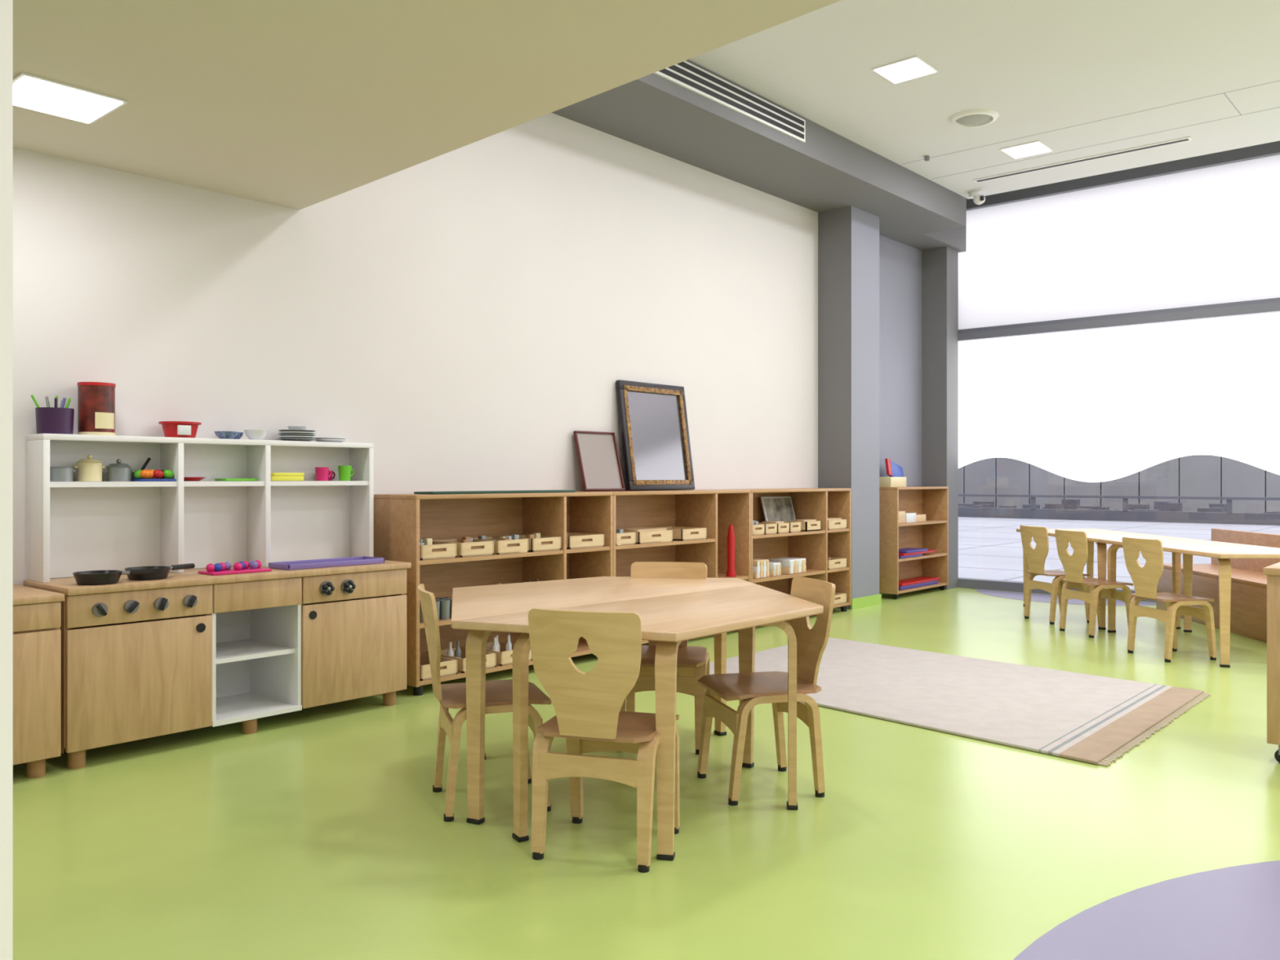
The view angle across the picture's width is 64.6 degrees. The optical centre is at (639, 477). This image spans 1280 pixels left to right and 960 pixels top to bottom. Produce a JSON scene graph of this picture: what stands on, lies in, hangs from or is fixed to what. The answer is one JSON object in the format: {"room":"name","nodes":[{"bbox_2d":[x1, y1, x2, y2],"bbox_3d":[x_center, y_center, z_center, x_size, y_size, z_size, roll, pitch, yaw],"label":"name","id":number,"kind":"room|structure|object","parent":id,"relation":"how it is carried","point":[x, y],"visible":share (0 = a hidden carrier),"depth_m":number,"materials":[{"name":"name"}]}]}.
{"room":"children's room","nodes":[
{"label":"children's room","id":0,"kind":"room"},
{"bbox_2d":[0,0,13,959],"bbox_3d":[-1.814,-0.100,0.145,0.120,2.200,3.028,0,0,41],"label":"wall partition","id":1,"kind":"structure","parent":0,"point":[6,6],"depth_m":1.24,"materials":[{"name":"beige paint"}]},
{"bbox_2d":[13,112,817,586],"bbox_3d":[-1.067,-0.850,5.187,0.160,3.700,11.600,0,0,41],"label":"wall","id":2,"kind":"structure","parent":0,"point":[460,313],"depth_m":5.16,"materials":[{"name":"beige paint"}]},
{"bbox_2d":[13,0,840,209],"bbox_3d":[-0.266,-1.900,0.106,7.740,1.400,5.010,0,0,41],"label":"ceiling","id":3,"kind":"structure","parent":0,"point":[298,104],"depth_m":2.97,"materials":[{"name":"paint"}]},
{"bbox_2d":[13,71,128,124],"bbox_3d":[-1.843,-1.195,3.208,0.304,0.009,0.304,0,0,41],"label":"ceiling light panel","id":4,"kind":"object","parent":3,"relation":"in","point":[30,91],"depth_m":3.19,"materials":[{"name":"plastic"}]},
{"bbox_2d":[924,155,929,161],"bbox_3d":[2.050,-2.280,7.230,0.036,0.030,0.036,0,0,41],"label":"sprinkler head","id":5,"kind":"object","parent":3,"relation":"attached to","point":[926,157],"visible":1,"depth_m":7.22},
{"bbox_2d":[13,587,1279,959],"bbox_3d":[1.845,1.050,2.638,7.900,0.100,11.600,0,0,41],"label":"floor","id":6,"kind":"structure","parent":0,"point":[318,833],"depth_m":2.87,"materials":[{"name":"green plastic"}]},
{"bbox_2d":[13,584,64,777],"bbox_3d":[-2.406,0.695,3.192,0.448,0.610,0.935,0,0,41],"label":"base cabinet","id":7,"kind":"object","parent":6,"relation":"on","point":[37,612],"visible":0.89,"depth_m":3.35,"materials":[{"name":"brown wood"}]},
{"bbox_2d":[23,560,411,768],"bbox_3d":[-1.627,0.688,4.083,0.447,0.625,1.400,0,0,41],"label":"play kitchen","id":8,"kind":"object","parent":6,"relation":"on","point":[189,650],"depth_m":3.87,"materials":[{"name":"brown wood"}]},
{"bbox_2d":[72,568,158,585],"bbox_3d":[-1.878,0.353,3.624,0.156,0.042,0.275,0,0,41],"label":"frying pan","id":9,"kind":"object","parent":8,"relation":"on","point":[100,577],"visible":1,"depth_m":3.55,"materials":[{"name":"black metal"}]},
{"bbox_2d":[124,563,195,580],"bbox_3d":[-1.784,0.353,3.792,0.156,0.042,0.272,0,0,41],"label":"frying pan","id":10,"kind":"object","parent":8,"relation":"on","point":[163,571],"visible":0.91,"depth_m":3.74,"materials":[{"name":"black metal"}]},
{"bbox_2d":[26,433,373,582],"bbox_3d":[-1.734,0.108,4.169,0.172,0.531,1.370,0,0,41],"label":"hutch","id":11,"kind":"object","parent":8,"relation":"on","point":[73,526],"visible":0.84,"depth_m":4.14,"materials":[{"name":"white laminate"}]},
{"bbox_2d":[31,395,74,434],"bbox_3d":[-2.138,-0.229,3.699,0.124,0.144,0.124,0,0,-5],"label":"pot","id":12,"kind":"object","parent":11,"relation":"on","point":[55,420],"visible":0.84,"depth_m":3.65,"materials":[{"name":"purple plastic"}]},
{"bbox_2d":[49,466,75,481],"bbox_3d":[-2.124,-0.013,3.707,0.091,0.053,0.091,0,0,-4],"label":"cooking pot","id":13,"kind":"object","parent":11,"relation":"in","point":[56,473],"visible":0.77,"depth_m":3.67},
{"bbox_2d":[74,454,104,481],"bbox_3d":[-2.062,-0.036,3.793,0.091,0.101,0.091,0,0,-4],"label":"cooking pot","id":14,"kind":"object","parent":11,"relation":"in","point":[89,469],"visible":1,"depth_m":3.76,"materials":[{"name":"metal"}]},
{"bbox_2d":[77,382,115,435],"bbox_3d":[-2.046,-0.256,3.811,0.128,0.197,0.128,0,0,41],"label":"tin","id":15,"kind":"object","parent":11,"relation":"on","point":[95,400],"visible":0.85,"depth_m":3.76,"materials":[{"name":"red metal"}]},
{"bbox_2d":[103,458,133,481],"bbox_3d":[-1.993,-0.029,3.872,0.091,0.085,0.091,0,0,-4],"label":"cooking pot","id":16,"kind":"object","parent":11,"relation":"in","point":[117,472],"visible":1,"depth_m":3.84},
{"bbox_2d":[131,457,151,479],"bbox_3d":[-1.966,-0.033,3.976,0.052,0.093,0.076,0,0,41],"label":"saucepan","id":17,"kind":"object","parent":11,"relation":"in","point":[148,460],"visible":0.28,"depth_m":3.97,"materials":[{"name":"black metal"}]},
{"bbox_2d":[131,469,176,481],"bbox_3d":[-1.893,-0.009,3.940,0.092,0.045,0.141,0,0,41],"label":"food tray","id":18,"kind":"object","parent":11,"relation":"in","point":[140,473],"visible":1,"depth_m":3.91,"materials":[{"name":"blue plastic"}]},
{"bbox_2d":[158,421,201,437],"bbox_3d":[-1.834,-0.189,4.038,0.156,0.063,0.156,0,0,41],"label":"tub","id":19,"kind":"object","parent":11,"relation":"on","point":[171,428],"visible":0.91,"depth_m":3.98,"materials":[{"name":"plastic"}]},
{"bbox_2d":[183,476,205,480],"bbox_3d":[-1.800,0.006,4.061,0.110,0.016,0.110,0,0,41],"label":"plate","id":20,"kind":"object","parent":11,"relation":"in","point":[185,478],"visible":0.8,"depth_m":4.03,"materials":[{"name":"plastic"}]},
{"bbox_2d":[213,431,238,439],"bbox_3d":[-1.692,-0.172,4.140,0.092,0.030,0.092,0,0,41],"label":"bowl","id":21,"kind":"object","parent":11,"relation":"on","point":[220,434],"visible":0.97,"depth_m":4.11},
{"bbox_2d":[214,478,257,480],"bbox_3d":[-1.684,0.009,4.225,0.100,0.010,0.140,0,0,41],"label":"board","id":22,"kind":"object","parent":11,"relation":"in","point":[215,479],"visible":0.96,"depth_m":4.18,"materials":[{"name":"plastic"}]},
{"bbox_2d":[232,431,243,439],"bbox_3d":[-1.706,-0.173,4.245,0.084,0.032,0.084,0,0,41],"label":"bowl","id":23,"kind":"object","parent":11,"relation":"on","point":[239,435],"visible":0.33,"depth_m":4.23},
{"bbox_2d":[244,429,267,439],"bbox_3d":[-1.615,-0.178,4.258,0.096,0.042,0.096,0,0,41],"label":"bowl","id":24,"kind":"object","parent":11,"relation":"on","point":[252,434],"visible":0.89,"depth_m":4.23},
{"bbox_2d":[271,472,304,480],"bbox_3d":[-1.540,-0.004,4.362,0.105,0.035,0.155,0,0,41],"label":"sponges","id":25,"kind":"object","parent":11,"relation":"in","point":[274,476],"visible":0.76,"depth_m":4.33,"materials":[{"name":"plastic"}]},
{"bbox_2d":[278,426,315,441],"bbox_3d":[-1.498,-0.190,4.422,0.156,0.065,0.156,0,0,41],"label":"plates","id":26,"kind":"object","parent":11,"relation":"on","point":[294,433],"visible":0.94,"depth_m":4.37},
{"bbox_2d":[315,466,331,480],"bbox_3d":[-1.411,-0.016,4.496,0.060,0.060,0.069,0,0,5],"label":"cup","id":27,"kind":"object","parent":11,"relation":"in","point":[322,473],"visible":1,"depth_m":4.47,"materials":[{"name":"pink plastic"}]},
{"bbox_2d":[314,437,346,442],"bbox_3d":[-1.394,-0.168,4.556,0.140,0.021,0.140,0,0,41],"label":"plates","id":28,"kind":"object","parent":11,"relation":"on","point":[317,439],"visible":0.8,"depth_m":4.50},
{"bbox_2d":[327,471,335,480],"bbox_3d":[-1.416,-0.009,4.580,0.069,0.045,0.060,0,0,-12],"label":"cup","id":29,"kind":"object","parent":11,"relation":"in","point":[331,477],"visible":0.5,"depth_m":4.57,"materials":[{"name":"pink plastic"}]},
{"bbox_2d":[337,465,354,480],"bbox_3d":[-1.331,-0.020,4.579,0.069,0.068,0.060,0,0,-12],"label":"cup","id":30,"kind":"object","parent":11,"relation":"in","point":[344,471],"visible":1,"depth_m":4.55,"materials":[{"name":"green plastic"}]},
{"bbox_2d":[198,560,271,575],"bbox_3d":[-1.598,0.353,3.997,0.130,0.041,0.240,0,0,41],"label":"tray","id":31,"kind":"object","parent":8,"relation":"on","point":[221,568],"visible":1,"depth_m":3.97,"materials":[{"name":"pink plastic"}]},
{"bbox_2d":[268,555,384,569],"bbox_3d":[-1.328,0.363,4.313,0.160,0.022,0.460,0,0,41],"label":"tray","id":32,"kind":"object","parent":8,"relation":"on","point":[339,562],"visible":1,"depth_m":4.28,"materials":[{"name":"plastic"}]},
{"bbox_2d":[417,583,551,822],"bbox_3d":[-0.489,0.668,3.129,0.383,0.664,0.332,0,0,-18],"label":"chair","id":33,"kind":"object","parent":6,"relation":"on","point":[499,693],"visible":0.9,"depth_m":3.02,"materials":[{"name":"brown wood"}]},
{"bbox_2d":[373,491,613,695],"bbox_3d":[-0.709,0.540,5.213,0.335,0.920,1.320,0,0,41],"label":"shelf unit","id":34,"kind":"object","parent":6,"relation":"on","point":[400,520],"visible":0.48,"depth_m":5.24,"materials":[{"name":"brown wood"}]},
{"bbox_2d":[419,596,452,622],"bbox_3d":[-0.954,0.624,4.816,0.131,0.090,0.292,0,0,41],"label":"glass jars","id":35,"kind":"object","parent":34,"relation":"on","point":[444,604],"visible":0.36,"depth_m":4.77},
{"bbox_2d":[419,537,457,559],"bbox_3d":[-1.040,0.332,4.808,0.280,0.094,0.205,0,0,41],"label":"wooden tray","id":36,"kind":"object","parent":34,"relation":"on","point":[428,549],"visible":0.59,"depth_m":4.72,"materials":[{"name":"brown wood"}]},
{"bbox_2d":[419,653,457,680],"bbox_3d":[-1.039,0.867,4.810,0.280,0.128,0.210,0,0,41],"label":"wooden tray","id":37,"kind":"object","parent":34,"relation":"on","point":[448,666],"visible":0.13,"depth_m":4.76,"materials":[{"name":"brown wood"}]},
{"bbox_2d":[426,640,496,673],"bbox_3d":[-0.881,0.867,4.991,0.280,0.128,0.210,0,0,41],"label":"wooden tray","id":38,"kind":"object","parent":34,"relation":"on","point":[458,653],"visible":0.38,"depth_m":4.95,"materials":[{"name":"brown wood"}]},
{"bbox_2d":[431,536,493,557],"bbox_3d":[-0.889,0.334,4.981,0.280,0.090,0.205,0,0,41],"label":"wooden tray","id":39,"kind":"object","parent":34,"relation":"on","point":[467,546],"visible":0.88,"depth_m":4.90,"materials":[{"name":"brown wood"}]},
{"bbox_2d":[413,489,575,494],"bbox_3d":[-0.720,0.074,5.182,0.150,0.012,0.950,0,0,41],"label":"cutting mat","id":40,"kind":"object","parent":34,"relation":"on","point":[531,491],"visible":0.99,"depth_m":5.09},
{"bbox_2d":[464,632,532,666],"bbox_3d":[-0.723,0.867,5.171,0.280,0.128,0.210,0,0,41],"label":"wooden tray","id":41,"kind":"object","parent":34,"relation":"on","point":[504,651],"visible":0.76,"depth_m":5.08,"materials":[{"name":"brown wood"}]},
{"bbox_2d":[472,534,528,554],"bbox_3d":[-0.737,0.334,5.154,0.280,0.090,0.205,0,0,41],"label":"wooden tray","id":42,"kind":"object","parent":34,"relation":"on","point":[513,544],"visible":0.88,"depth_m":5.08,"materials":[{"name":"brown wood"}]},
{"bbox_2d":[496,533,561,551],"bbox_3d":[-0.586,0.335,5.327,0.280,0.088,0.205,0,0,41],"label":"wooden tray","id":43,"kind":"object","parent":34,"relation":"on","point":[537,543],"visible":0.71,"depth_m":5.24,"materials":[{"name":"brown wood"}]},
{"bbox_2d":[566,532,604,549],"bbox_3d":[-0.390,0.345,5.551,0.280,0.068,0.270,0,0,41],"label":"wooden tray","id":44,"kind":"object","parent":34,"relation":"on","point":[574,540],"visible":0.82,"depth_m":5.47,"materials":[{"name":"brown wood"}]},
{"bbox_2d":[528,607,679,872],"bbox_3d":[-0.094,0.668,2.732,0.332,0.664,0.383,0,0,17],"label":"chair","id":45,"kind":"object","parent":6,"relation":"on","point":[588,706],"visible":0.94,"depth_m":2.59,"materials":[{"name":"brown wood"}]},
{"bbox_2d":[451,576,756,824],"bbox_3d":[-0.242,0.700,3.609,1.496,0.600,0.705,0,0,-45],"label":"table","id":46,"kind":"object","parent":6,"relation":"on","point":[483,601],"visible":0.68,"depth_m":3.34,"materials":[{"name":"brown wood"}]},
{"bbox_2d":[452,584,823,860],"bbox_3d":[0.153,0.700,3.139,0.615,0.600,1.355,0,0,41],"label":"table","id":47,"kind":"object","parent":6,"relation":"on","point":[669,620],"visible":0.92,"depth_m":2.81,"materials":[{"name":"brown wood"}]},
{"bbox_2d":[620,561,709,755],"bbox_3d":[0.093,0.668,3.854,0.332,0.664,0.383,0,0,7],"label":"chair","id":48,"kind":"object","parent":6,"relation":"on","point":[692,662],"visible":0.27,"depth_m":3.89,"materials":[{"name":"brown wood"}]},
{"bbox_2d":[596,489,751,644],"bbox_3d":[0.162,0.540,6.208,0.335,0.920,1.320,0,0,41],"label":"shelf unit","id":49,"kind":"object","parent":6,"relation":"on","point":[714,510],"visible":0.29,"depth_m":6.40,"materials":[{"name":"brown wood"}]},
{"bbox_2d":[573,430,625,491],"bbox_3d":[-0.236,-0.096,5.912,0.104,0.348,0.335,0,0,41],"label":"board","id":50,"kind":"object","parent":49,"relation":"on","point":[597,454],"visible":1,"depth_m":5.91,"materials":[{"name":"brown wood"}]},
{"bbox_2d":[615,528,635,545],"bbox_3d":[-0.184,0.336,5.787,0.280,0.086,0.170,0,0,41],"label":"wooden tray","id":51,"kind":"object","parent":49,"relation":"on","point":[622,538],"visible":0.32,"depth_m":5.71,"materials":[{"name":"brown wood"}]},
{"bbox_2d":[615,527,672,543],"bbox_3d":[-0.009,0.340,5.986,0.280,0.078,0.300,0,0,41],"label":"wooden tray","id":52,"kind":"object","parent":49,"relation":"on","point":[643,535],"visible":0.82,"depth_m":5.89,"materials":[{"name":"brown wood"}]},
{"bbox_2d":[615,379,694,490],"bbox_3d":[0.103,-0.255,6.299,0.121,0.667,0.625,0,0,41],"label":"mirror frame","id":53,"kind":"object","parent":49,"relation":"on","point":[653,417],"visible":1,"depth_m":6.28,"materials":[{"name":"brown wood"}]},
{"bbox_2d":[655,526,706,540],"bbox_3d":[0.228,0.345,6.257,0.280,0.068,0.240,0,0,41],"label":"wooden tray","id":54,"kind":"object","parent":49,"relation":"on","point":[679,533],"visible":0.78,"depth_m":6.16,"materials":[{"name":"brown wood"}]},
{"bbox_2d":[725,524,736,577],"bbox_3d":[0.589,0.469,6.548,0.064,0.340,0.064,0,0,41],"label":"red skittle","id":55,"kind":"object","parent":49,"relation":"on","point":[731,571],"visible":1,"depth_m":6.53,"materials":[{"name":"plastic"}]},
{"bbox_2d":[697,576,835,805],"bbox_3d":[0.411,0.668,3.285,0.383,0.664,0.332,0,0,-16],"label":"chair","id":56,"kind":"object","parent":6,"relation":"on","point":[755,688],"visible":0.82,"depth_m":3.25,"materials":[{"name":"brown wood"}]},
{"bbox_2d":[715,488,851,611],"bbox_3d":[1.027,0.540,7.196,0.335,0.920,1.300,0,0,41],"label":"shelf unit","id":57,"kind":"object","parent":6,"relation":"on","point":[818,504],"visible":0.43,"depth_m":7.40,"materials":[{"name":"brown wood"}]},
{"bbox_2d":[752,520,764,535],"bbox_3d":[0.719,0.332,6.735,0.170,0.095,0.140,0,0,41],"label":"wooden tray","id":58,"kind":"object","parent":57,"relation":"on","point":[757,529],"visible":0.38,"depth_m":6.69,"materials":[{"name":"brown wood"}]},
{"bbox_2d":[752,558,769,578],"bbox_3d":[0.758,0.610,6.807,0.174,0.120,0.160,0,0,41],"label":"box","id":59,"kind":"object","parent":57,"relation":"in","point":[760,566],"visible":0.6,"depth_m":6.73,"materials":[{"name":"white plastic"}]},
{"bbox_2d":[758,523,777,534],"bbox_3d":[0.818,0.345,6.848,0.170,0.068,0.140,0,0,41],"label":"wooden tray","id":60,"kind":"object","parent":57,"relation":"on","point":[770,528],"visible":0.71,"depth_m":6.80,"materials":[{"name":"brown wood"}]},
{"bbox_2d":[758,520,789,533],"bbox_3d":[0.917,0.340,6.960,0.170,0.078,0.140,0,0,41],"label":"wooden tray","id":61,"kind":"object","parent":57,"relation":"on","point":[782,526],"visible":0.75,"depth_m":6.92,"materials":[{"name":"brown wood"}]},
{"bbox_2d":[768,561,781,576],"bbox_3d":[0.870,0.625,6.935,0.174,0.090,0.100,0,0,41],"label":"box","id":62,"kind":"object","parent":57,"relation":"in","point":[775,568],"visible":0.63,"depth_m":6.87,"materials":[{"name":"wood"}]},
{"bbox_2d":[760,496,795,521],"bbox_3d":[1.006,0.259,7.308,0.072,0.244,0.380,0,0,41],"label":"picture card","id":63,"kind":"object","parent":57,"relation":"on","point":[775,508],"visible":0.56,"depth_m":7.30,"materials":[{"name":"paper"}]},
{"bbox_2d":[769,556,806,574],"bbox_3d":[1.042,0.620,7.130,0.174,0.100,0.220,0,0,41],"label":"box","id":64,"kind":"object","parent":57,"relation":"in","point":[789,566],"visible":0.8,"depth_m":7.05,"materials":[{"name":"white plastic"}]},
{"bbox_2d":[784,521,800,532],"bbox_3d":[1.016,0.345,7.073,0.170,0.068,0.140,0,0,41],"label":"wooden tray","id":65,"kind":"object","parent":57,"relation":"on","point":[794,526],"visible":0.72,"depth_m":7.02,"materials":[{"name":"brown wood"}]},
{"bbox_2d":[789,519,821,531],"bbox_3d":[1.185,0.340,7.244,0.140,0.078,0.200,0,0,41],"label":"wooden tray","id":66,"kind":"object","parent":57,"relation":"on","point":[806,525],"visible":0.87,"depth_m":7.18,"materials":[{"name":"brown wood"}]},
{"bbox_2d":[827,517,846,529],"bbox_3d":[1.350,0.340,7.538,0.280,0.078,0.260,0,0,41],"label":"wooden tray","id":67,"kind":"object","parent":57,"relation":"on","point":[833,522],"visible":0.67,"depth_m":7.45,"materials":[{"name":"brown wood"}]},
{"bbox_2d":[827,556,846,569],"bbox_3d":[1.350,0.626,7.538,0.280,0.085,0.260,0,0,41],"label":"wooden tray","id":68,"kind":"object","parent":57,"relation":"on","point":[833,562],"visible":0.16,"depth_m":7.46,"materials":[{"name":"brown wood"}]},
{"bbox_2d":[833,592,846,604],"bbox_3d":[1.350,0.897,7.538,0.280,0.068,0.260,0,0,41],"label":"wooden tray","id":69,"kind":"object","parent":57,"relation":"on","point":[839,597],"visible":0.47,"depth_m":7.48,"materials":[{"name":"brown wood"}]},
{"bbox_2d":[879,486,948,599],"bbox_3d":[2.327,0.539,8.708,0.250,0.919,0.970,0,0,41],"label":"shelf unit","id":70,"kind":"object","parent":6,"relation":"on","point":[932,534],"visible":0.68,"depth_m":8.91,"materials":[{"name":"brown wood"}]},
{"bbox_2d":[879,458,906,487],"bbox_3d":[2.139,-0.041,8.531,0.120,0.240,0.337,0,0,41],"label":"box","id":71,"kind":"object","parent":70,"relation":"on","point":[896,478],"visible":0.92,"depth_m":8.45,"materials":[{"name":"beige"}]},
{"bbox_2d":[898,511,925,523],"bbox_3d":[2.260,0.299,8.594,0.120,0.159,0.590,0,0,41],"label":"box","id":72,"kind":"object","parent":70,"relation":"on","point":[904,517],"visible":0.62,"depth_m":8.52,"materials":[{"name":"brown wood"}]},
{"bbox_2d":[898,547,935,558],"bbox_3d":[2.299,0.640,8.653,0.180,0.057,0.650,0,0,41],"label":"board games","id":73,"kind":"object","parent":70,"relation":"on","point":[904,553],"visible":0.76,"depth_m":8.56,"materials":[{"name":"cardboard"}]},
{"bbox_2d":[898,576,940,590],"bbox_3d":[2.332,0.905,8.691,0.180,0.051,0.750,0,0,41],"label":"board games","id":74,"kind":"object","parent":70,"relation":"on","point":[920,581],"visible":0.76,"depth_m":8.64,"materials":[{"name":"red plastic"}]},
{"bbox_2d":[709,637,1210,766],"bbox_3d":[1.378,0.992,4.888,2.195,0.012,1.789,0,0,41],"label":"area rug","id":75,"kind":"object","parent":6,"relation":"on","point":[1094,719],"visible":0.97,"depth_m":4.55,"materials":[{"name":"fabric"}]},
{"bbox_2d":[1019,524,1090,624],"bbox_3d":[2.893,0.668,7.071,0.383,0.664,0.332,0,0,-13],"label":"chair","id":76,"kind":"object","parent":6,"relation":"on","point":[1036,557],"visible":0.84,"depth_m":7.01,"materials":[{"name":"brown wood"}]},
{"bbox_2d":[972,588,1155,605],"bbox_3d":[3.430,1.002,8.321,1.720,0.006,0.560,0,0,41],"label":"inlay","id":77,"kind":"object","parent":6,"relation":"on","point":[1012,595],"visible":0.56,"depth_m":8.39,"materials":[{"name":"purple plastic"}]},
{"bbox_2d":[1054,528,1133,638],"bbox_3d":[2.904,0.668,6.490,0.383,0.664,0.332,0,0,-13],"label":"chair","id":78,"kind":"object","parent":6,"relation":"on","point":[1073,565],"visible":1,"depth_m":6.43,"materials":[{"name":"brown wood"}]},
{"bbox_2d":[1016,528,1187,629],"bbox_3d":[3.277,0.700,7.281,0.620,0.600,1.320,0,0,-2],"label":"rectangular table","id":79,"kind":"object","parent":6,"relation":"on","point":[1093,535],"visible":0.57,"depth_m":6.75,"materials":[{"name":"brown wood"}]},
{"bbox_2d":[1013,860,1279,959],"bbox_3d":[2.060,1.002,0.987,3.400,0.006,3.400,0,0,41],"label":"inlay","id":80,"kind":"object","parent":6,"relation":"on","point":[1233,913],"visible":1,"depth_m":2.26,"materials":[{"name":"purple plastic"}]},
{"bbox_2d":[1122,537,1217,662],"bbox_3d":[2.945,0.668,5.657,0.383,0.664,0.332,0,0,-13],"label":"chair","id":81,"kind":"object","parent":6,"relation":"on","point":[1145,579],"visible":1,"depth_m":5.59,"materials":[{"name":"brown wood"}]},
{"bbox_2d":[1097,538,1279,667],"bbox_3d":[3.319,0.700,5.952,0.620,0.600,1.320,0,0,-2],"label":"rectangular table","id":82,"kind":"object","parent":6,"relation":"on","point":[1221,552],"visible":0.98,"depth_m":5.67,"materials":[{"name":"brown wood"}]},
{"bbox_2d":[1155,528,1279,642],"bbox_3d":[4.037,0.690,6.623,0.440,0.620,1.940,0,0,3],"label":"storage bench","id":83,"kind":"object","parent":6,"relation":"on","point":[1248,602],"visible":0.49,"depth_m":6.76,"materials":[{"name":"brown wood"}]},
{"bbox_2d":[1262,562,1279,762],"bbox_3d":[2.746,0.657,3.351,1.103,0.685,0.460,0,0,41],"label":"base cabinet","id":84,"kind":"object","parent":6,"relation":"on","point":[1273,571],"visible":1,"depth_m":3.53,"materials":[{"name":"brown wood"}]},
{"bbox_2d":[551,59,966,253],"bbox_3d":[0.797,-2.330,6.679,0.680,0.540,6.700,0,0,41],"label":"ceiling beam","id":85,"kind":"structure","parent":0,"point":[828,171],"depth_m":6.64,"materials":[{"name":"paint"}]},
{"bbox_2d":[653,60,805,142],"bbox_3d":[0.477,-2.200,5.783,0.019,0.140,1.730,0,0,41],"label":"ceiling vent","id":86,"kind":"object","parent":85,"relation":"in","point":[685,74],"visible":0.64,"depth_m":5.86,"materials":[{"name":"white metal"}]},
{"bbox_2d":[817,205,879,608],"bbox_3d":[1.639,-0.530,7.935,0.292,3.060,0.440,0,0,41],"label":"column","id":87,"kind":"structure","parent":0,"point":[848,237],"depth_m":7.79,"materials":[{"name":"paint"}]},
{"bbox_2d":[850,593,888,609],"bbox_3d":[2.082,0.960,8.424,0.292,0.080,1.780,0,0,41],"label":"baseboard","id":88,"kind":"structure","parent":87,"relation":"attached to","point":[872,600],"depth_m":7.82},
{"bbox_2d":[879,235,921,486],"bbox_3d":[2.116,-0.530,8.693,0.012,3.060,1.330,0,0,41],"label":"wall alcove","id":89,"kind":"structure","parent":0,"point":[900,264],"depth_m":8.88,"materials":[{"name":"paint"}]},
{"bbox_2d":[921,246,958,589],"bbox_3d":[2.723,-0.530,9.206,0.250,3.060,0.240,0,0,41],"label":"wall pillar","id":90,"kind":"structure","parent":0,"point":[940,266],"depth_m":9.12,"materials":[{"name":"paint"}]},
{"bbox_2d":[688,0,1279,199],"bbox_3d":[3.349,-2.447,3.720,7.060,0.305,6.110,0,0,41],"label":"ceiling","id":91,"kind":"structure","parent":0,"point":[1043,66],"depth_m":5.83,"materials":[{"name":"white paint"}]},
{"bbox_2d":[871,55,938,84],"bbox_3d":[1.492,-2.290,5.698,0.274,0.009,0.274,0,0,41],"label":"ceiling light panel","id":92,"kind":"object","parent":91,"relation":"in","point":[914,67],"depth_m":5.68,"materials":[{"name":"plastic"}]},
{"bbox_2d":[949,109,998,128],"bbox_3d":[2.129,-2.285,6.456,0.300,0.020,0.300,0,0,41],"label":"ceiling speaker","id":93,"kind":"object","parent":91,"relation":"in","point":[974,117],"depth_m":6.42},
{"bbox_2d":[968,191,985,204],"bbox_3d":[2.703,-2.243,8.124,0.135,0.105,0.105,0,0,41],"label":"security camera","id":94,"kind":"object","parent":91,"relation":"attached to","point":[978,198],"visible":1,"depth_m":8.10,"materials":[{"name":"white plastic"}]},
{"bbox_2d":[999,140,1053,159],"bbox_3d":[2.704,-2.290,7.082,0.274,0.009,0.274,0,0,41],"label":"ceiling light panel","id":95,"kind":"object","parent":91,"relation":"in","point":[1034,148],"depth_m":7.06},
{"bbox_2d":[973,136,1193,182],"bbox_3d":[3.159,-2.291,7.335,1.510,0.009,0.080,0,0,41],"label":"ceiling vent","id":96,"kind":"object","parent":91,"relation":"in","point":[1185,139],"visible":1,"depth_m":7.28,"materials":[{"name":"white metal"}]},
{"bbox_2d":[903,80,1279,178],"bbox_3d":[3.749,-2.295,6.135,4.440,0.001,0.494,0,0,41],"label":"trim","id":97,"kind":"structure","parent":91,"relation":"attached to","point":[1277,81],"depth_m":6.62,"materials":[{"name":"white paint"}]},
{"bbox_2d":[958,140,1279,602],"bbox_3d":[5.599,-0.800,6.927,7.900,3.600,0.120,0,0,41],"label":"window","id":98,"kind":"structure","parent":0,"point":[1110,397],"depth_m":8.36,"materials":[{"name":"clear glass"}]},
{"bbox_2d":[958,154,1279,329],"bbox_3d":[5.701,-1.926,6.838,7.430,1.148,0.001,0,0,41],"label":"roller blind","id":99,"kind":"object","parent":98,"relation":"attached to","point":[1211,235],"visible":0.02,"depth_m":8.32,"materials":[{"name":"fabric"}]},
{"label":"outside","id":100,"kind":"structure","parent":0,"visible":0},
{"bbox_3d":[42.777,4.100,86.818,350.000,0.200,133.000,0,0,41],"label":"ground","id":101,"kind":"structure","parent":100,"visible":0},
{"bbox_2d":[958,454,1279,513],"bbox_3d":[22.105,-0.249,146.780,240.100,8.498,10.000,0,0,41],"label":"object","id":102,"kind":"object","parent":101,"relation":"on","point":[1196,475],"visible":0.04,"depth_m":111.02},
{"bbox_2d":[958,498,1279,513],"bbox_3d":[17.261,2.951,74.351,91.884,2.098,58.327,0,0,41],"label":"parked vehicles","id":103,"kind":"object","parent":101,"relation":"on","point":[1066,504],"visible":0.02,"depth_m":80.33},
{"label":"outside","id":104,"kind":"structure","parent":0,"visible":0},
{"bbox_2d":[958,516,1279,589],"bbox_3d":[7.755,1.124,16.449,70.000,0.152,17.030,0,0,41],"label":"ground","id":105,"kind":"structure","parent":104,"point":[989,548],"depth_m":17.02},
{"bbox_2d":[958,493,1279,525],"bbox_3d":[13.430,0.820,22.931,70.000,0.760,0.400,0,0,41],"label":"terrace railing","id":106,"kind":"object","parent":105,"relation":"on","point":[1228,517],"visible":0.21,"depth_m":24.32,"materials":[{"name":"metal"}]}
]}

